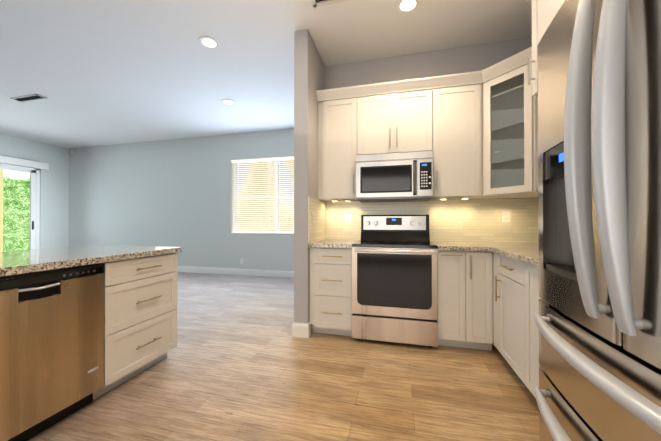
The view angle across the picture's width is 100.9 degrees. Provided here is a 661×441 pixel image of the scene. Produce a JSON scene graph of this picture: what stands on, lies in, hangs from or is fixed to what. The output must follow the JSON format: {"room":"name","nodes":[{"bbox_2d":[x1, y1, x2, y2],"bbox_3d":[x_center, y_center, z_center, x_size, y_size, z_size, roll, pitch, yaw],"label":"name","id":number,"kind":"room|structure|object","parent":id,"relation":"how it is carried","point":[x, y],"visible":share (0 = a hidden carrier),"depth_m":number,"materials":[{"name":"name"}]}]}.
{"room":"kitchen","nodes":[
{"label":"kitchen","id":0,"kind":"room"},
{"bbox_2d":[0,133,68,248],"bbox_3d":[-7.792,-0.369,2.959,0.120,3.020,8.870,0,0,14],"label":"wall","id":1,"kind":"structure","parent":0,"point":[54,205],"depth_m":6.64,"materials":[{"name":"paint"}]},
{"bbox_2d":[0,155,48,251],"bbox_3d":[-7.190,-0.108,5.111,0.210,2.525,2.940,0,0,14],"label":"sliding door","id":2,"kind":"structure","parent":1,"relation":"in","point":[32,168],"depth_m":6.31,"materials":[{"name":"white glass"}]},
{"bbox_2d":[69,129,293,270],"bbox_3d":[-3.183,-0.348,6.255,7.475,3.020,0.250,0,0,14],"label":"wall","id":3,"kind":"structure","parent":0,"point":[171,193],"depth_m":6.20,"materials":[{"name":"paint"}]},
{"bbox_2d":[177,266,293,277],"bbox_3d":[-3.226,1.094,6.120,7.215,0.135,0.017,0,0,14],"label":"baseboard","id":4,"kind":"structure","parent":3,"relation":"attached to","point":[192,269],"depth_m":5.81,"materials":[{"name":"white wood"}]},
{"bbox_2d":[230,160,293,234],"bbox_3d":[-1.151,-0.511,5.718,2.034,1.594,0.185,0,0,14],"label":"window","id":5,"kind":"structure","parent":3,"relation":"in","point":[235,168],"depth_m":5.81,"materials":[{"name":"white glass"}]},
{"bbox_2d":[231,156,293,233],"bbox_3d":[-1.159,-0.521,5.686,2.016,1.574,0.056,0,0,14],"label":"window blinds","id":6,"kind":"object","parent":5,"relation":"attached to","point":[260,160],"visible":0.62,"depth_m":5.74,"materials":[{"name":"white plastic"}]},
{"bbox_2d":[0,0,531,147],"bbox_3d":[-3.066,-1.936,1.795,9.860,0.100,8.870,0,0,14],"label":"ceiling","id":7,"kind":"structure","parent":0,"point":[102,72],"depth_m":3.05,"materials":[{"name":"paint"}]},
{"bbox_2d":[10,94,46,101],"bbox_3d":[-4.601,-1.864,4.159,0.560,0.013,0.130,0,0,14],"label":"ceiling vent","id":8,"kind":"object","parent":7,"relation":"in","point":[33,97],"visible":0.94,"depth_m":4.15,"materials":[{"name":"white metal"}]},
{"bbox_2d":[198,36,219,48],"bbox_3d":[-1.281,-1.873,2.881,0.210,0.010,0.210,0,0,14],"label":"recessed light","id":9,"kind":"object","parent":7,"relation":"in","point":[208,42],"visible":1,"depth_m":2.87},
{"bbox_2d":[222,99,235,104],"bbox_3d":[-1.608,-1.864,4.302,0.210,0.010,0.210,0,0,14],"label":"recessed light","id":10,"kind":"object","parent":7,"relation":"in","point":[228,102],"visible":0.98,"depth_m":4.30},
{"bbox_2d":[311,0,348,6],"bbox_3d":[0.005,-1.875,2.252,0.360,0.013,0.200,0,0,14],"label":"ceiling vent","id":11,"kind":"object","parent":7,"relation":"in","point":[316,3],"visible":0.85,"depth_m":2.34,"materials":[{"name":"white metal"}]},
{"bbox_2d":[396,0,420,13],"bbox_3d":[0.675,-1.876,2.374,0.210,0.010,0.210,0,0,14],"label":"recessed light","id":12,"kind":"object","parent":7,"relation":"in","point":[406,6],"visible":1,"depth_m":2.38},
{"bbox_2d":[27,272,538,440],"bbox_3d":[-3.066,1.174,1.775,9.860,0.080,8.870,0,0,14],"label":"floor","id":13,"kind":"structure","parent":0,"point":[239,362],"depth_m":1.84,"materials":[{"name":"brown wood"}]},
{"bbox_2d":[0,263,103,440],"bbox_3d":[-1.775,0.698,1.471,0.634,0.868,0.600,0,0,14],"label":"dishwasher","id":14,"kind":"object","parent":13,"relation":"on","point":[51,347],"visible":0.92,"depth_m":1.43,"materials":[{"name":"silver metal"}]},
{"bbox_2d":[93,253,176,399],"bbox_3d":[-1.643,0.699,2.053,0.629,0.874,0.590,0,0,14],"label":"base cabinet","id":15,"kind":"object","parent":13,"relation":"on","point":[140,314],"visible":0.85,"depth_m":1.88,"materials":[{"name":"white wood"}]},
{"bbox_2d":[0,245,181,276],"bbox_3d":[-2.030,0.236,1.096,0.960,0.040,2.700,0,0,14],"label":"countertop","id":16,"kind":"structure","parent":15,"relation":"on","point":[22,262],"depth_m":1.71,"materials":[{"name":"stone"}]},
{"bbox_2d":[310,248,351,335],"bbox_3d":[0.067,0.704,2.928,0.430,0.874,0.662,0,0,14],"label":"base cabinet","id":17,"kind":"object","parent":13,"relation":"on","point":[330,290],"visible":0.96,"depth_m":2.65,"materials":[{"name":"white wood"}]},
{"bbox_2d":[308,239,358,248],"bbox_3d":[0.069,0.247,2.937,0.431,0.040,0.647,0,0,14],"label":"countertop","id":18,"kind":"structure","parent":17,"relation":"on","point":[326,243],"depth_m":2.67,"materials":[{"name":"stone"}]},
{"bbox_2d":[352,214,437,347],"bbox_3d":[0.636,0.538,2.744,0.755,1.205,0.711,0,0,14],"label":"range","id":19,"kind":"object","parent":13,"relation":"on","point":[394,278],"visible":1,"depth_m":2.48,"materials":[{"name":"silver metal"}]},
{"bbox_2d":[437,251,493,350],"bbox_3d":[1.237,0.702,2.637,0.456,0.874,0.662,0,0,14],"label":"base cabinet","id":20,"kind":"object","parent":13,"relation":"on","point":[465,302],"visible":0.96,"depth_m":2.35,"materials":[{"name":"white wood"}]},
{"bbox_2d":[431,241,487,251],"bbox_3d":[1.211,0.245,2.654,0.398,0.040,0.647,0,0,14],"label":"countertop","id":21,"kind":"structure","parent":20,"relation":"on","point":[442,245],"depth_m":2.38,"materials":[{"name":"stone"}]},
{"bbox_2d":[493,253,496,347],"bbox_3d":[1.653,0.699,2.133,0.626,0.874,0.176,0,0,14],"label":"base cabinet","id":22,"kind":"object","parent":13,"relation":"on","point":[494,254],"depth_m":2.25,"materials":[{"name":"white wood"}]},
{"bbox_2d":[497,254,516,373],"bbox_3d":[1.582,0.698,1.848,0.626,0.874,0.518,0,0,14],"label":"base cabinet","id":23,"kind":"object","parent":13,"relation":"on","point":[516,297],"depth_m":2.02,"materials":[{"name":"white wood"}]},
{"bbox_2d":[517,260,540,397],"bbox_3d":[1.452,0.694,1.325,0.626,0.874,0.770,0,0,14],"label":"base cabinet","id":24,"kind":"object","parent":13,"relation":"on","point":[528,297],"depth_m":1.68,"materials":[{"name":"white wood"}]},
{"bbox_2d":[476,242,537,266],"bbox_3d":[1.572,0.241,1.899,0.669,0.040,1.937,0,0,14],"label":"countertop","id":25,"kind":"structure","parent":24,"relation":"on","point":[526,252],"depth_m":2.09,"materials":[{"name":"stone"}]},
{"bbox_2d":[535,0,660,440],"bbox_3d":[1.056,0.226,0.522,0.973,1.800,0.895,0,0,14],"label":"refrigerator","id":26,"kind":"object","parent":13,"relation":"on","point":[598,320],"visible":1,"depth_m":0.64,"materials":[{"name":"silver metal"}]},
{"bbox_2d":[294,29,324,331],"bbox_3d":[0.028,-0.362,3.971,0.140,3.020,2.655,0,0,14],"label":"wall","id":27,"kind":"structure","parent":0,"point":[309,73],"depth_m":2.69,"materials":[{"name":"paint"}]},
{"bbox_2d":[292,322,308,336],"bbox_3d":[-0.049,1.080,3.946,0.032,0.135,2.622,0,0,14],"label":"baseboard","id":28,"kind":"structure","parent":27,"relation":"attached to","point":[301,330],"depth_m":2.67,"materials":[{"name":"white wood"}]},
{"bbox_2d":[308,197,327,242],"bbox_3d":[-0.139,-0.003,2.977,0.009,0.459,0.639,0,0,14],"label":"tile backsplash","id":29,"kind":"structure","parent":27,"relation":"attached to","point":[318,230],"depth_m":2.96,"materials":[{"name":"beige tile"}]},
{"bbox_2d":[325,37,532,242],"bbox_3d":[1.098,-0.368,3.084,2.405,3.020,0.120,0,0,14],"label":"wall","id":30,"kind":"structure","parent":0,"point":[479,57],"depth_m":3.04,"materials":[{"name":"paint"}]},
{"bbox_2d":[318,98,357,201],"bbox_3d":[0.105,-0.763,3.084,0.432,1.089,0.357,0,0,14],"label":"upper cabinet","id":31,"kind":"object","parent":30,"relation":"attached to","point":[337,136],"visible":0.96,"depth_m":2.95,"materials":[{"name":"white wood"}]},
{"bbox_2d":[357,89,431,154],"bbox_3d":[0.683,-1.001,2.942,0.755,0.616,0.357,0,0,14],"label":"upper cabinet","id":32,"kind":"object","parent":30,"relation":"attached to","point":[395,123],"visible":0.96,"depth_m":2.80,"materials":[{"name":"white wood"}]},
{"bbox_2d":[316,49,537,198],"bbox_3d":[0.960,-0.813,2.738,2.259,1.176,0.618,0,0,14],"label":"upper cabinet","id":33,"kind":"object","parent":30,"relation":"attached to","point":[510,135],"depth_m":2.58,"materials":[{"name":"white wood"}]},
{"bbox_2d":[356,151,432,202],"bbox_3d":[0.670,-0.443,2.897,0.748,0.463,0.426,0,0,14],"label":"microwave","id":34,"kind":"object","parent":33,"relation":"attached to","point":[399,177],"visible":1,"depth_m":2.72,"materials":[{"name":"silver metal"}]},
{"bbox_2d":[328,197,537,242],"bbox_3d":[1.034,-0.003,3.029,2.259,0.459,0.007,0,0,14],"label":"tile backsplash","id":35,"kind":"structure","parent":30,"relation":"attached to","point":[469,220],"depth_m":2.94,"materials":[{"name":"beige tile"}]},
{"bbox_2d":[345,213,350,222],"bbox_3d":[0.204,-0.029,3.226,0.072,0.116,0.010,0,0,14],"label":"light switch","id":36,"kind":"object","parent":35,"relation":"attached to","point":[347,217],"visible":1,"depth_m":3.22,"materials":[{"name":"white plastic"}]},
{"bbox_2d":[502,211,509,221],"bbox_3d":[1.822,-0.037,2.824,0.072,0.116,0.008,0,0,14],"label":"outlet","id":37,"kind":"object","parent":35,"relation":"attached to","point":[505,216],"visible":1,"depth_m":2.82,"materials":[{"name":"white plastic"}]},
{"bbox_2d":[432,84,482,199],"bbox_3d":[1.272,-0.765,2.794,0.455,1.089,0.357,0,0,14],"label":"upper cabinet","id":38,"kind":"object","parent":30,"relation":"attached to","point":[457,131],"visible":0.98,"depth_m":2.66,"materials":[{"name":"white wood"}]},
{"bbox_3d":[1.406,-0.390,-0.414,0.120,3.020,6.760,0,0,14],"label":"wall","id":39,"kind":"structure","parent":0,"visible":0},
{"bbox_2d":[528,0,564,96],"bbox_3d":[1.286,-1.027,0.759,0.672,0.590,1.610,0,0,14],"label":"upper cabinet","id":40,"kind":"object","parent":39,"relation":"attached to","point":[544,12],"visible":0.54,"depth_m":1.55,"materials":[{"name":"white wood"}]},
{"label":"outside","id":41,"kind":"structure","parent":0,"visible":0},
{"bbox_2d":[237,160,293,230],"bbox_3d":[-0.781,-0.332,7.204,6.040,3.000,0.150,0,0,14],"label":"wall","id":42,"kind":"structure","parent":41,"point":[272,167],"depth_m":7.43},
{"bbox_3d":[-8.707,1.217,6.923,3.567,0.098,9.500,0,0,14],"label":"patio","id":43,"kind":"object","parent":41,"visible":0},
{"bbox_2d":[0,169,2,251],"bbox_3d":[-8.723,-0.334,6.947,0.550,3.000,0.420,0,0,14],"label":"post","id":44,"kind":"object","parent":43,"relation":"on","point":[1,217],"depth_m":7.02,"materials":[{"name":"paint"}]},
{"bbox_2d":[3,169,29,251],"bbox_3d":[-10.442,-0.331,7.364,0.444,3.000,9.500,0,0,14],"label":"hedge","id":45,"kind":"object","parent":43,"relation":"on","point":[22,204],"depth_m":8.78,"materials":[{"name":"green plant"}]}
]}

